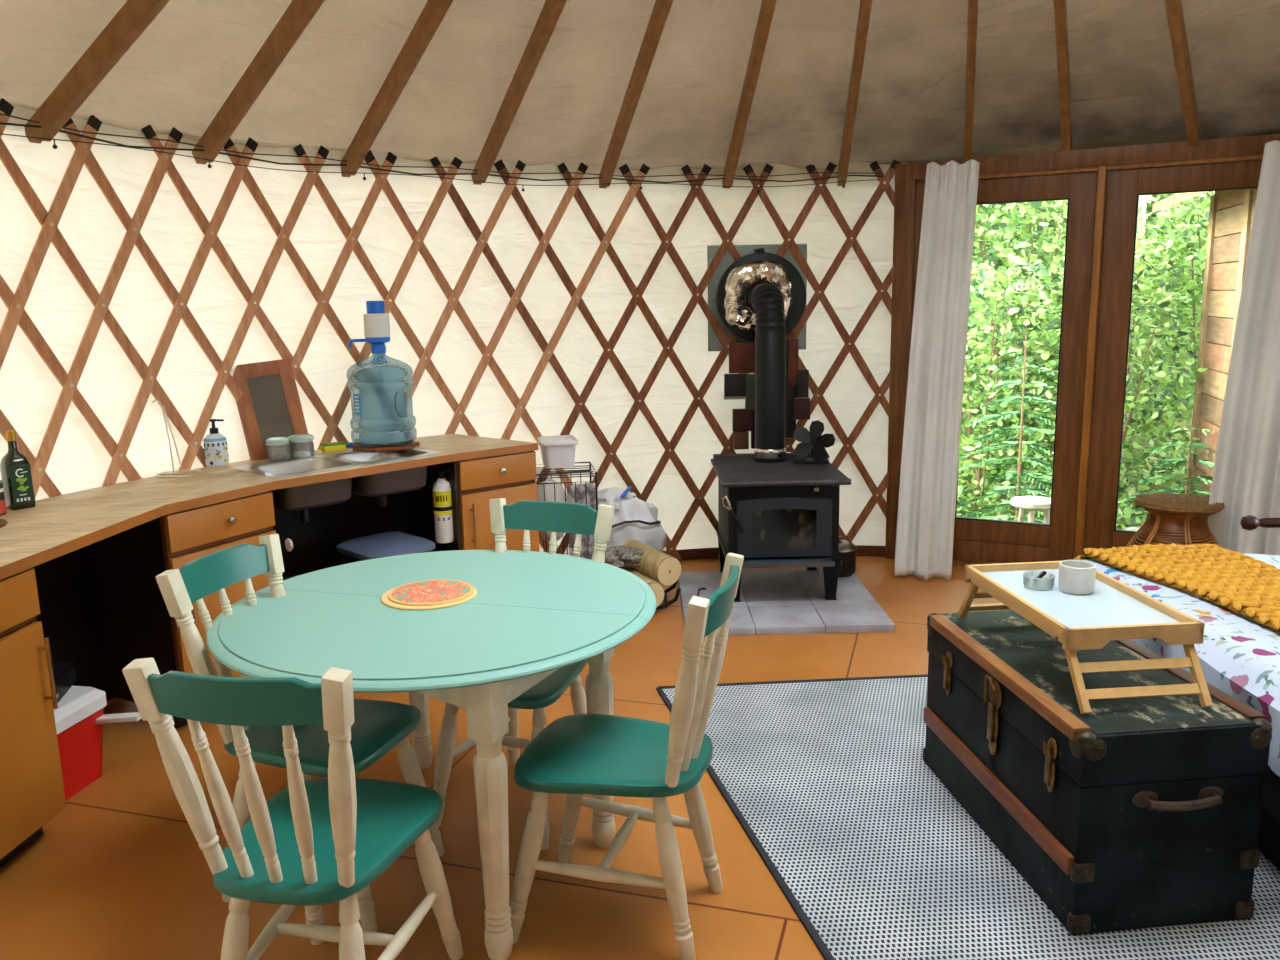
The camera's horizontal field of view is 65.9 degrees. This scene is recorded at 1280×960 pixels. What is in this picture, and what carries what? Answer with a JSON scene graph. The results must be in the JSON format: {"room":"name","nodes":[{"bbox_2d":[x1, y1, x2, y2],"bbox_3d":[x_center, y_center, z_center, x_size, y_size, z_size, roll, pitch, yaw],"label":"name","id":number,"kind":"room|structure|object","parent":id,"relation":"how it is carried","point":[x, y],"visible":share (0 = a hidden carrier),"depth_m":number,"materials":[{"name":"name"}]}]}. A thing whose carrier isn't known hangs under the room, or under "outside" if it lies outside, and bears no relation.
{"room":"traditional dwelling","nodes":[
{"label":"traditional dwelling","id":0,"kind":"room"},
{"bbox_2d":[0,98,900,560],"bbox_3d":[-1.025,-0.368,4.565,1.650,2.455,5.877,9,14,43],"label":"lattice","id":1,"kind":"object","parent":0,"point":[15,303],"depth_m":5.36,"materials":[{"name":"brown wood"}]},
{"bbox_2d":[707,244,806,350],"bbox_3d":[0.723,-1.108,6.012,0.610,0.640,0.147,-1,10,-1],"label":"panel","id":2,"kind":"object","parent":1,"relation":"attached to","point":[729,287],"depth_m":5.98,"materials":[{"name":"black"}]},
{"bbox_2d":[724,339,809,448],"bbox_3d":[0.774,-0.520,6.017,0.522,0.660,0.062,-1,10,0],"label":"panel","id":3,"kind":"object","parent":1,"relation":"attached to","point":[740,385],"visible":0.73,"depth_m":6.00,"materials":[{"name":"black"}]},
{"bbox_2d":[0,104,905,554],"bbox_3d":[0.878,-0.073,2.770,7.006,2.470,7.005,-1,10,0],"label":"wall","id":4,"kind":"structure","parent":0,"point":[57,305],"depth_m":5.49,"materials":[{"name":"fabric"}]},
{"bbox_2d":[0,133,353,172],"bbox_3d":[-1.831,-1.359,4.071,1.461,0.062,0.515,-10,14,-40],"label":"string light","id":5,"kind":"object","parent":4,"relation":"hanging from","point":[54,146],"depth_m":4.26,"materials":[{"name":"black"}]},
{"bbox_2d":[362,173,504,183],"bbox_3d":[-1.055,-1.537,4.956,0.794,0.062,0.287,-10,14,-40],"label":"string light","id":6,"kind":"object","parent":4,"relation":"hanging from","point":[364,178],"depth_m":5.26,"materials":[{"name":"black"}]},
{"bbox_2d":[663,545,884,559],"bbox_3d":[0.900,1.085,2.985,6.940,0.075,6.940,-1,10,0],"label":"baseboard","id":7,"kind":"structure","parent":4,"relation":"attached to","point":[862,550],"depth_m":6.34,"materials":[{"name":"brown wood"}]},
{"bbox_2d":[894,159,979,580],"bbox_3d":[1.679,-0.587,5.619,0.378,2.365,0.143,4,11,24],"label":"curtain","id":8,"kind":"object","parent":4,"relation":"hanging from","point":[935,384],"visible":1,"depth_m":5.61,"materials":[{"name":"fabric"}]},
{"bbox_2d":[953,172,1097,562],"bbox_3d":[2.173,-0.612,5.824,0.830,2.265,0.050,4,12,27],"label":"door","id":9,"kind":"structure","parent":4,"relation":"in","point":[976,539],"depth_m":5.68,"materials":[{"name":"brown wood"}]},
{"bbox_2d":[885,134,1279,565],"bbox_3d":[2.570,-0.618,5.620,2.260,2.425,0.135,4,12,27],"label":"trim","id":10,"kind":"structure","parent":4,"relation":"attached to","point":[910,178],"depth_m":5.87,"materials":[{"name":"brown wood"}]},
{"bbox_2d":[978,155,1262,557],"bbox_3d":[2.565,-0.584,5.589,1.755,2.288,0.095,4,12,27],"label":"trim","id":11,"kind":"structure","parent":4,"relation":"attached to","point":[1102,170],"depth_m":5.51,"materials":[{"name":"brown wood"}]},
{"bbox_2d":[1083,160,1261,554],"bbox_3d":[2.968,-0.553,5.413,0.865,2.265,0.050,4,12,27],"label":"door","id":12,"kind":"structure","parent":4,"relation":"in","point":[1124,188],"depth_m":5.48,"materials":[{"name":"brown wood"}]},
{"bbox_2d":[1208,140,1279,555],"bbox_3d":[3.373,-0.475,4.847,0.945,2.348,0.173,6,12,33],"label":"curtain","id":13,"kind":"object","parent":4,"relation":"hanging from","point":[1246,473],"visible":0.77,"depth_m":5.04,"materials":[{"name":"fabric"}]},
{"bbox_2d":[0,556,1011,959],"bbox_3d":[0.901,1.151,2.997,7.120,0.060,7.120,-1,10,0],"label":"floor","id":14,"kind":"structure","parent":0,"point":[121,872],"depth_m":2.99,"materials":[{"name":"orange tile"}]},
{"bbox_2d":[0,568,66,867],"bbox_3d":[-2.092,0.746,2.898,0.524,0.892,0.476,0,10,4],"label":"base cabinet","id":15,"kind":"object","parent":14,"relation":"on","point":[32,793],"visible":0.94,"depth_m":2.99,"materials":[{"name":"brown wood"}]},
{"bbox_2d":[53,686,140,799],"bbox_3d":[-2.015,0.935,3.426,0.411,0.325,0.395,1,11,10],"label":"cooler","id":16,"kind":"object","parent":14,"relation":"on","point":[79,716],"visible":0.54,"depth_m":3.46,"materials":[{"name":"red plastic"}]},
{"bbox_2d":[47,661,75,703],"bbox_3d":[-2.122,0.715,3.432,0.211,0.100,0.290,-4,11,-14],"label":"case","id":17,"kind":"object","parent":16,"relation":"on","point":[64,672],"visible":0.23,"depth_m":3.49,"materials":[{"name":"black plastic"}]},
{"bbox_2d":[57,708,102,799],"bbox_3d":[-2.081,0.967,3.444,0.260,0.260,0.380,1,11,10],"label":"tub","id":18,"kind":"object","parent":16,"relation":"in","point":[80,740],"depth_m":3.46,"materials":[{"name":"red plastic"}]},
{"bbox_2d":[90,491,275,728],"bbox_3d":[-1.873,0.509,4.161,0.524,0.892,0.519,4,12,27],"label":"base cabinet","id":19,"kind":"object","parent":14,"relation":"on","point":[135,620],"visible":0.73,"depth_m":3.94,"materials":[{"name":"brown wood"}]},
{"bbox_2d":[122,658,462,959],"bbox_3d":[-0.726,0.797,2.236,0.469,0.984,0.584,1,11,11],"label":"dining chair","id":20,"kind":"object","parent":14,"relation":"on","point":[315,843],"visible":1,"depth_m":2.04,"materials":[{"name":"teal paint"}]},
{"bbox_2d":[156,534,444,931],"bbox_3d":[-0.943,0.693,2.830,0.584,0.984,0.469,2,11,16],"label":"dining chair","id":21,"kind":"object","parent":14,"relation":"on","point":[379,726],"visible":0.52,"depth_m":2.76,"materials":[{"name":"beige paint"}]},
{"bbox_2d":[336,531,435,563],"bbox_3d":[-1.251,0.550,4.923,0.390,0.512,0.370,9,14,43],"label":"trash bin","id":22,"kind":"object","parent":14,"relation":"on","point":[390,543],"visible":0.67,"depth_m":4.81,"materials":[{"name":"blue plastic"}]},
{"bbox_2d":[206,550,656,959],"bbox_3d":[-0.583,0.748,2.998,1.280,0.792,1.281,2,11,18],"label":"dining table","id":23,"kind":"object","parent":14,"relation":"on","point":[532,615],"visible":0.77,"depth_m":2.67,"materials":[{"name":"teal paint"}]},
{"bbox_2d":[381,587,476,609],"bbox_3d":[-0.635,0.346,2.977,0.285,0.006,0.285,-1,10,0],"label":"trivet","id":24,"kind":"object","parent":23,"relation":"on","point":[384,599],"visible":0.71,"depth_m":2.87,"materials":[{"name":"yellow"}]},
{"bbox_2d":[388,580,473,605],"bbox_3d":[-0.630,0.339,2.983,0.257,0.006,0.257,-1,10,0],"label":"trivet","id":25,"kind":"object","parent":24,"relation":"on","point":[428,592],"visible":1,"depth_m":2.97,"materials":[{"name":"orange food"}]},
{"bbox_2d":[408,451,539,551],"bbox_3d":[-0.880,0.280,5.298,0.474,0.892,0.584,-10,13,-39],"label":"base cabinet","id":26,"kind":"object","parent":14,"relation":"on","point":[511,477],"depth_m":5.05,"materials":[{"name":"orange"}]},
{"bbox_2d":[0,434,537,579],"bbox_3d":[-1.736,0.103,3.780,1.251,0.037,3.936,3,11,21],"label":"countertop","id":27,"kind":"structure","parent":26,"relation":"on","point":[57,526],"depth_m":3.90,"materials":[{"name":"laminate"}]},
{"bbox_2d":[0,480,6,515],"bbox_3d":[-2.364,0.067,3.598,0.087,0.123,0.087,-1,10,0],"label":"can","id":28,"kind":"object","parent":27,"relation":"on","point":[3,510],"visible":1,"depth_m":3.60,"materials":[{"name":"red metal"}]},
{"bbox_2d":[0,430,35,509],"bbox_3d":[-2.344,-0.039,3.709,0.089,0.292,0.084,7,13,39],"label":"oil bottle","id":29,"kind":"object","parent":27,"relation":"on","point":[15,468],"visible":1,"depth_m":3.69,"materials":[{"name":"green glass"}]},
{"bbox_2d":[153,400,200,477],"bbox_3d":[-2.059,-0.190,4.370,0.187,0.337,0.187,-1,10,0],"label":"wire holder","id":30,"kind":"object","parent":27,"relation":"on","point":[163,406],"visible":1,"depth_m":4.37,"materials":[{"name":"beige metal"}]},
{"bbox_2d":[203,419,228,466],"bbox_3d":[-1.988,-0.177,4.622,0.105,0.218,0.104,-7,12,-29],"label":"soap dispenser","id":31,"kind":"object","parent":27,"relation":"on","point":[215,443],"visible":1,"depth_m":4.59,"materials":[{"name":"white ceramic"}]},
{"bbox_2d":[204,433,228,466],"bbox_3d":[-1.988,-0.144,4.628,0.102,0.152,0.102,-7,12,-29],"label":"bottle","id":32,"kind":"object","parent":31,"relation":"on","point":[215,444],"depth_m":4.59,"materials":[{"name":"white ceramic"}]},
{"bbox_2d":[233,358,309,460],"bbox_3d":[-1.812,-0.344,4.845,0.331,0.485,0.137,-10,13,-39],"label":"framed mirror","id":33,"kind":"object","parent":27,"relation":"on","point":[269,406],"visible":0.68,"depth_m":4.83,"materials":[{"name":"brown wood"}]},
{"bbox_2d":[246,374,293,444],"bbox_3d":[-1.810,-0.347,4.841,0.176,0.350,0.004,-15,3,-38],"label":"mirror glass","id":34,"kind":"object","parent":33,"relation":"attached to","point":[269,402],"depth_m":4.84,"materials":[{"name":"grey mirror"}]},
{"bbox_2d":[266,437,289,460],"bbox_3d":[-1.738,-0.150,4.745,0.105,0.108,0.105,-1,10,0],"label":"glass jar","id":35,"kind":"object","parent":27,"relation":"on","point":[274,441],"visible":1,"depth_m":4.72,"materials":[{"name":"green"}]},
{"bbox_2d":[288,434,314,457],"bbox_3d":[-1.659,-0.168,4.838,0.122,0.108,0.122,-1,10,0],"label":"glass jar","id":36,"kind":"object","parent":27,"relation":"on","point":[296,438],"visible":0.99,"depth_m":4.82,"materials":[{"name":"green"}]},
{"bbox_2d":[320,442,345,451],"bbox_3d":[-1.564,-0.169,5.032,0.110,0.037,0.070,-8,13,-34],"label":"sponge","id":37,"kind":"object","parent":27,"relation":"on","point":[334,446],"visible":1,"depth_m":5.01,"materials":[{"name":"yellow"}]},
{"bbox_2d":[233,447,440,521],"bbox_3d":[-1.427,0.031,4.742,0.455,0.265,0.870,9,14,43],"label":"double sink","id":38,"kind":"object","parent":27,"relation":"in","point":[303,498],"visible":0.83,"depth_m":4.68,"materials":[{"name":"silver metal"}]},
{"bbox_2d":[353,441,419,451],"bbox_3d":[-1.321,-0.179,5.115,0.341,0.018,0.321,-1,10,0],"label":"wooden board","id":39,"kind":"object","parent":27,"relation":"on","point":[405,446],"visible":0.65,"depth_m":5.01,"materials":[{"name":"brown wood"}]},
{"bbox_2d":[347,353,416,445],"bbox_3d":[-1.331,-0.440,5.084,0.332,0.498,0.332,-3,11,-8],"label":"water jug","id":40,"kind":"object","parent":39,"relation":"on","point":[380,385],"visible":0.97,"depth_m":4.96,"materials":[{"name":"blue plastic"}]},
{"bbox_2d":[348,301,389,353],"bbox_3d":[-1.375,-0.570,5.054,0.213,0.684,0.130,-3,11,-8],"label":"pump","id":41,"kind":"object","parent":40,"relation":"attached to","point":[376,321],"visible":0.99,"depth_m":4.97,"materials":[{"name":"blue plastic"}]},
{"bbox_2d":[433,466,453,542],"bbox_3d":[-0.986,0.121,4.971,0.112,0.388,0.097,5,12,32],"label":"fire extinguisher","id":42,"kind":"object","parent":26,"relation":"attached to","point":[442,499],"visible":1,"depth_m":4.94,"materials":[{"name":"white metal"}]},
{"bbox_2d":[434,498,614,849],"bbox_3d":[-0.390,0.599,3.279,0.469,0.984,0.584,3,11,21],"label":"dining chair","id":43,"kind":"object","parent":14,"relation":"on","point":[554,517],"visible":0.41,"depth_m":3.35,"materials":[{"name":"beige paint"}]},
{"bbox_2d":[536,462,597,558],"bbox_3d":[-0.424,0.297,5.564,0.351,0.744,0.351,-3,11,-8],"label":"wire crate","id":44,"kind":"object","parent":14,"relation":"on","point":[588,471],"visible":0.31,"depth_m":5.40,"materials":[{"name":"black metal"}]},
{"bbox_2d":[537,479,567,541],"bbox_3d":[-0.504,0.173,5.539,0.230,0.360,0.225,-1,10,0],"label":"cloth","id":45,"kind":"object","parent":44,"relation":"in","point":[549,488],"visible":0.37,"depth_m":5.47,"materials":[{"name":"white fabric"}]},
{"bbox_2d":[537,435,577,467],"bbox_3d":[-0.458,-0.158,5.511,0.210,0.150,0.260,-3,11,-10],"label":"tub","id":46,"kind":"object","parent":44,"relation":"on","point":[558,451],"visible":1,"depth_m":5.41,"materials":[{"name":"white plastic"}]},
{"bbox_2d":[567,483,595,558],"bbox_3d":[-0.316,0.318,5.507,0.171,0.600,0.028,-5,11,-21],"label":"patterned cloth","id":47,"kind":"object","parent":44,"relation":"hanging from","point":[580,488],"visible":0.36,"depth_m":5.48,"materials":[{"name":"grey fabric"}]},
{"bbox_2d":[510,553,743,959],"bbox_3d":[-0.032,0.711,2.630,0.584,0.984,0.469,2,11,17],"label":"dining chair","id":48,"kind":"object","parent":14,"relation":"on","point":[575,755],"visible":0.99,"depth_m":2.54,"materials":[{"name":"beige paint"}]},
{"bbox_2d":[598,486,666,577],"bbox_3d":[-0.077,0.328,5.771,0.467,0.623,0.403,-1,10,0],"label":"bag","id":49,"kind":"object","parent":14,"relation":"on","point":[634,518],"visible":0.52,"depth_m":5.65,"materials":[{"name":"white"}]},
{"bbox_2d":[621,568,664,607],"bbox_3d":[-0.026,0.582,5.419,0.152,0.152,0.396,-7,13,-27],"label":"log","id":50,"kind":"object","parent":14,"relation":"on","point":[658,590],"visible":0.16,"depth_m":5.27,"materials":[{"name":"brown wood"}]},
{"bbox_2d":[591,545,644,568],"bbox_3d":[-0.082,0.428,5.462,0.378,0.120,0.208,-1,10,0],"label":"newspaper","id":51,"kind":"object","parent":50,"relation":"on","point":[624,557],"visible":0.74,"depth_m":5.40,"materials":[{"name":"grey paper"}]},
{"bbox_2d":[623,540,681,585],"bbox_3d":[0.054,0.455,5.468,0.163,0.178,0.399,-8,12,-32],"label":"log","id":52,"kind":"object","parent":50,"relation":"on","point":[665,569],"visible":0.77,"depth_m":5.33,"materials":[{"name":"brown wood"}]},
{"bbox_2d":[656,580,680,608],"bbox_3d":[0.012,0.608,5.450,0.421,0.150,0.262,-1,10,0],"label":"cradle","id":53,"kind":"object","parent":14,"relation":"on","point":[673,586],"visible":0.27,"depth_m":5.33,"materials":[{"name":"black metal"}]},
{"bbox_2d":[678,569,894,634],"bbox_3d":[0.748,0.655,5.431,1.040,0.041,1.040,-1,10,0],"label":"hearth","id":54,"kind":"object","parent":14,"relation":"on","point":[772,602],"visible":0.83,"depth_m":5.27,"materials":[{"name":"stone"}]},
{"bbox_2d":[711,452,850,601],"bbox_3d":[0.765,0.258,5.546,0.671,0.700,0.830,-1,10,0],"label":"wood stove","id":55,"kind":"object","parent":54,"relation":"on","point":[785,514],"visible":0.84,"depth_m":5.23,"materials":[{"name":"metal"}]},
{"bbox_2d":[750,283,790,462],"bbox_3d":[0.760,-0.639,5.814,0.212,1.023,0.418,-1,10,0],"label":"pipe","id":56,"kind":"object","parent":55,"relation":"on","point":[767,300],"visible":1,"depth_m":5.65,"materials":[{"name":"black metal"}]},
{"bbox_2d":[742,558,834,568],"bbox_3d":[0.759,0.434,5.222,0.520,0.028,0.130,-1,10,0],"label":"shelf","id":57,"kind":"object","parent":55,"relation":"attached to","point":[747,562],"depth_m":5.16,"materials":[{"name":"grey metal"}]},
{"bbox_2d":[793,420,834,463],"bbox_3d":[0.994,-0.222,5.645,0.237,0.251,0.119,0,11,8],"label":"fan","id":58,"kind":"object","parent":55,"relation":"on","point":[813,441],"visible":1,"depth_m":5.60,"materials":[{"name":"black metal"}]},
{"bbox_2d":[838,536,856,576],"bbox_3d":[1.172,0.439,5.809,0.206,0.228,0.206,-1,10,0],"label":"pot","id":59,"kind":"object","parent":54,"relation":"on","point":[847,549],"visible":0.56,"depth_m":5.73,"materials":[{"name":"black metal"}]},
{"bbox_2d":[656,674,1279,959],"bbox_3d":[1.431,1.154,2.725,2.510,0.010,3.312,-2,10,-4],"label":"area rug","id":60,"kind":"object","parent":14,"relation":"on","point":[829,781],"visible":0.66,"depth_m":3.00,"materials":[{"name":"grey fabric"}]},
{"bbox_2d":[923,610,1271,934],"bbox_3d":[1.304,0.816,3.010,0.548,0.563,1.051,-2,10,-6],"label":"chest","id":61,"kind":"object","parent":60,"relation":"on","point":[1136,812],"visible":0.95,"depth_m":2.59,"materials":[{"name":"metal"}]},
{"bbox_2d":[957,561,1212,713],"bbox_3d":[1.292,0.434,2.964,0.391,0.209,0.822,-2,10,-5],"label":"tray","id":62,"kind":"object","parent":61,"relation":"on","point":[1114,610],"visible":0.8,"depth_m":2.75,"materials":[{"name":"brown wood"}]},
{"bbox_2d":[1023,570,1054,589],"bbox_3d":[1.238,0.308,3.066,0.092,0.048,0.092,-1,10,0],"label":"glass ashtray","id":63,"kind":"object","parent":62,"relation":"on","point":[1035,585],"visible":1,"depth_m":3.06,"materials":[{"name":"clear glass"}]},
{"bbox_2d":[1058,560,1095,594],"bbox_3d":[1.333,0.297,3.013,0.104,0.085,0.104,-1,10,0],"label":"mug","id":64,"kind":"object","parent":62,"relation":"on","point":[1076,577],"visible":1,"depth_m":2.98,"materials":[{"name":"white ceramic"}]},
{"bbox_2d":[1126,493,1224,546],"bbox_3d":[2.868,0.382,5.297,0.509,0.559,0.501,-8,12,-33],"label":"rattan stool","id":65,"kind":"object","parent":14,"relation":"on","point":[1180,519],"visible":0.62,"depth_m":5.17,"materials":[{"name":"brown wicker"}]},
{"bbox_2d":[1083,554,1279,869],"bbox_3d":[2.762,0.736,3.139,2.172,0.632,1.807,-1,10,2],"label":"bed","id":66,"kind":"object","parent":14,"relation":"on","point":[1239,656],"visible":0.26,"depth_m":2.91,"materials":[{"name":"white fabric"}]},
{"bbox_2d":[1073,543,1279,632],"bbox_3d":[2.158,0.481,3.232,0.532,0.210,1.738,-3,11,-10],"label":"knitted throw","id":67,"kind":"object","parent":66,"relation":"on","point":[1244,585],"visible":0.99,"depth_m":3.57,"materials":[{"name":"yellow fabric"}]},
{"bbox_2d":[1240,515,1279,530],"bbox_3d":[3.061,0.487,4.300,0.902,0.689,0.067,0,10,4],"label":"rail","id":68,"kind":"object","parent":66,"relation":"attached to","point":[1248,522],"visible":1,"depth_m":4.25,"materials":[{"name":"brown wood"}]},
{"bbox_2d":[0,0,1279,169],"bbox_3d":[0.837,-2.022,2.414,7.120,1.619,7.120,-5,11,-18],"label":"ceiling","id":69,"kind":"structure","parent":0,"point":[184,66],"depth_m":4.93,"materials":[{"name":"fabric"}]},
{"bbox_2d":[24,0,169,143],"bbox_3d":[-1.256,-2.039,3.264,2.482,1.593,0.046,3,11,22],"label":"rafter","id":70,"kind":"object","parent":69,"relation":"attached to","point":[134,16],"visible":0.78,"depth_m":3.66,"materials":[{"name":"brown wood"}]},
{"bbox_2d":[192,0,324,164],"bbox_3d":[-1.024,-2.123,3.692,2.482,1.593,0.046,6,13,34],"label":"rafter","id":71,"kind":"object","parent":69,"relation":"attached to","point":[299,13],"visible":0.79,"depth_m":4.17,"materials":[{"name":"brown wood"}]},
{"bbox_2d":[340,0,453,176],"bbox_3d":[-0.703,-2.197,4.059,0.046,1.593,2.482,-11,14,-42],"label":"rafter","id":72,"kind":"object","parent":69,"relation":"attached to","point":[433,13],"visible":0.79,"depth_m":4.58,"materials":[{"name":"brown wood"}]},
{"bbox_2d":[0,113,883,182],"bbox_3d":[-1.095,-1.458,4.208,1.686,0.054,5.868,8,14,40],"label":"cable","id":73,"kind":"object","parent":72,"relation":"attached to","point":[1,123],"visible":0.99,"depth_m":5.17,"materials":[{"name":"grey metal"}]},
{"bbox_2d":[471,0,566,184],"bbox_3d":[-0.309,-2.257,4.347,0.046,1.593,2.482,-7,12,-30],"label":"rafter","id":74,"kind":"object","parent":69,"relation":"attached to","point":[551,11],"visible":0.94,"depth_m":4.89,"materials":[{"name":"brown wood"}]},
{"bbox_2d":[599,0,672,187],"bbox_3d":[0.140,-2.303,4.545,0.046,1.593,2.482,-4,11,-18],"label":"rafter","id":75,"kind":"object","parent":69,"relation":"attached to","point":[661,8],"visible":0.87,"depth_m":5.09,"materials":[{"name":"brown wood"}]},
{"bbox_2d":[722,0,776,187],"bbox_3d":[0.623,-2.331,4.642,0.046,1.593,2.482,-2,10,-5],"label":"rafter","id":76,"kind":"object","parent":69,"relation":"attached to","point":[767,8],"visible":0.99,"depth_m":5.19,"materials":[{"name":"brown wood"}]},
{"bbox_2d":[837,0,872,185],"bbox_3d":[1.074,-2.339,4.638,0.046,1.593,2.482,0,10,6],"label":"rafter","id":77,"kind":"object","parent":69,"relation":"attached to","point":[865,6],"visible":0.92,"depth_m":5.19,"materials":[{"name":"brown wood"}]},
{"bbox_2d":[964,0,977,162],"bbox_3d":[1.528,-2.356,4.508,0.046,1.571,2.424,2,11,18],"label":"rafter","id":78,"kind":"object","parent":69,"relation":"attached to","point":[972,22],"visible":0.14,"depth_m":5.07,"materials":[{"name":"brown wood"}]},
{"bbox_2d":[1053,0,1072,150],"bbox_3d":[1.851,-2.338,4.376,0.046,1.571,2.424,4,12,27],"label":"rafter","id":79,"kind":"object","parent":69,"relation":"attached to","point":[1060,6],"visible":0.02,"depth_m":4.94,"materials":[{"name":"brown wood"}]},
{"bbox_2d":[1164,0,1201,146],"bbox_3d":[2.199,-2.305,4.158,0.046,1.571,2.424,7,13,37],"label":"rafter","id":80,"kind":"object","parent":69,"relation":"attached to","point":[1174,11],"visible":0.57,"depth_m":4.74,"materials":[{"name":"brown wood"}]},
{"label":"outside","id":81,"kind":"structure","parent":0,"visible":0},
{"bbox_2d":[958,193,1207,529],"bbox_3d":[2.906,-4.699,16.330,34.000,7.484,22.000,-1,10,0],"label":"ground","id":82,"kind":"structure","parent":81,"point":[1144,444],"depth_m":10.89,"materials":[{"name":"green plant"}]},
{"bbox_2d":[959,204,1019,461],"bbox_3d":[2.608,-1.697,9.894,2.612,3.606,1.796,-1,10,0],"label":"leafy shrub","id":83,"kind":"object","parent":82,"relation":"on","point":[988,227],"visible":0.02,"depth_m":9.58,"materials":[{"name":"green plant"}]},
{"bbox_2d":[957,330,1055,522],"bbox_3d":[2.942,-0.219,7.599,1.253,1.850,1.501,8,14,40],"label":"fern plant","id":84,"kind":"object","parent":82,"relation":"on","point":[1020,475],"visible":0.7,"depth_m":7.62,"materials":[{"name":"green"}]},
{"bbox_2d":[957,250,1062,520],"bbox_3d":[2.895,-0.673,8.316,1.735,2.489,1.334,-1,10,0],"label":"leafy shrub","id":85,"kind":"object","parent":82,"relation":"on","point":[1006,328],"visible":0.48,"depth_m":8.12,"materials":[{"name":"green plant"}]},
{"bbox_2d":[962,203,1057,412],"bbox_3d":[3.348,-2.820,11.492,3.087,4.472,2.236,0,10,6],"label":"leafy shrub","id":86,"kind":"object","parent":82,"relation":"on","point":[1011,359],"visible":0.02,"depth_m":11.21,"materials":[{"name":"green plant"}]},
{"bbox_2d":[1010,496,1050,523],"bbox_3d":[2.872,0.412,7.224,0.337,0.553,0.330,-1,10,0],"label":"table","id":87,"kind":"object","parent":82,"relation":"on","point":[1031,503],"visible":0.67,"depth_m":7.13,"materials":[{"name":"white plastic"}]},
{"bbox_2d":[957,248,1119,526],"bbox_3d":[3.321,-0.737,8.683,1.767,2.538,1.665,-8,13,-34],"label":"sapling","id":88,"kind":"object","parent":82,"relation":"on","point":[992,479],"visible":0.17,"depth_m":8.62,"materials":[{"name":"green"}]},
{"bbox_2d":[958,200,1159,503],"bbox_3d":[3.526,-1.308,9.231,2.303,3.286,1.756,-4,11,-13],"label":"leafy shrub","id":89,"kind":"object","parent":82,"relation":"on","point":[1051,212],"visible":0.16,"depth_m":8.92,"materials":[{"name":"green plant"}]},
{"bbox_2d":[957,420,1189,529],"bbox_3d":[4.302,0.038,8.716,5.492,0.683,3.999,-1,10,0],"label":"undergrowth","id":90,"kind":"object","parent":82,"relation":"on","point":[1124,522],"visible":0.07,"depth_m":8.51,"materials":[{"name":"green plant"}]},
{"bbox_2d":[967,194,1207,467],"bbox_3d":[4.567,-2.098,10.175,2.777,4.066,1.976,-3,11,-9],"label":"leafy shrub","id":91,"kind":"object","parent":82,"relation":"on","point":[1149,204],"visible":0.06,"depth_m":10.04,"materials":[{"name":"green plant"}]},
{"bbox_2d":[975,191,1212,418],"bbox_3d":[5.580,-3.124,11.642,3.342,4.950,2.423,0,11,8],"label":"leafy shrub","id":92,"kind":"object","parent":82,"relation":"on","point":[1159,392],"visible":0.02,"depth_m":11.61,"materials":[{"name":"green plant"}]},
{"bbox_2d":[1014,227,1207,529],"bbox_3d":[3.836,-0.714,8.042,1.563,2.654,1.177,-1,10,0],"label":"leafy shrub","id":93,"kind":"object","parent":82,"relation":"on","point":[1158,254],"visible":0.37,"depth_m":7.91,"materials":[{"name":"green plant"}]},
{"bbox_2d":[1121,195,1146,475],"bbox_3d":[4.794,-2.758,9.457,0.427,5.869,0.167,-10,13,-39],"label":"birch trunk","id":94,"kind":"object","parent":82,"relation":"on","point":[1142,200],"visible":0.02,"depth_m":9.46,"materials":[{"name":"white plant"}]},
{"bbox_2d":[1117,408,1214,518],"bbox_3d":[4.153,0.072,7.538,1.272,1.250,1.012,6,13,35],"label":"sapling","id":95,"kind":"object","parent":82,"relation":"on","point":[1170,462],"visible":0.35,"depth_m":7.48,"materials":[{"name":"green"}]},
{"bbox_2d":[1122,191,1214,493],"bbox_3d":[5.317,-1.206,8.818,2.177,3.265,1.886,6,13,34],"label":"leafy shrub","id":96,"kind":"object","parent":82,"relation":"on","point":[1194,297],"visible":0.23,"depth_m":8.84,"materials":[{"name":"green plant"}]},
{"bbox_2d":[1136,191,1211,400],"bbox_3d":[7.309,-3.274,11.829,3.436,4.898,2.376,-1,10,2],"label":"leafy shrub","id":97,"kind":"object","parent":82,"relation":"on","point":[1193,245],"visible":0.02,"depth_m":12.11,"materials":[{"name":"green plant"}]},
{"bbox_2d":[1135,191,1213,457],"bbox_3d":[6.378,-2.195,10.043,2.903,4.268,2.116,-1,10,0],"label":"leafy shrub","id":98,"kind":"object","parent":82,"relation":"on","point":[1198,279],"visible":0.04,"depth_m":10.20,"materials":[{"name":"green plant"}]},
{"bbox_2d":[1152,189,1257,497],"bbox_3d":[4.798,-0.978,6.900,1.850,3.320,2.650,2,11,17],"label":"exterior wall","id":99,"kind":"structure","parent":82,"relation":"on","point":[1231,212],"depth_m":7.48,"materials":[{"name":"beige wood"}]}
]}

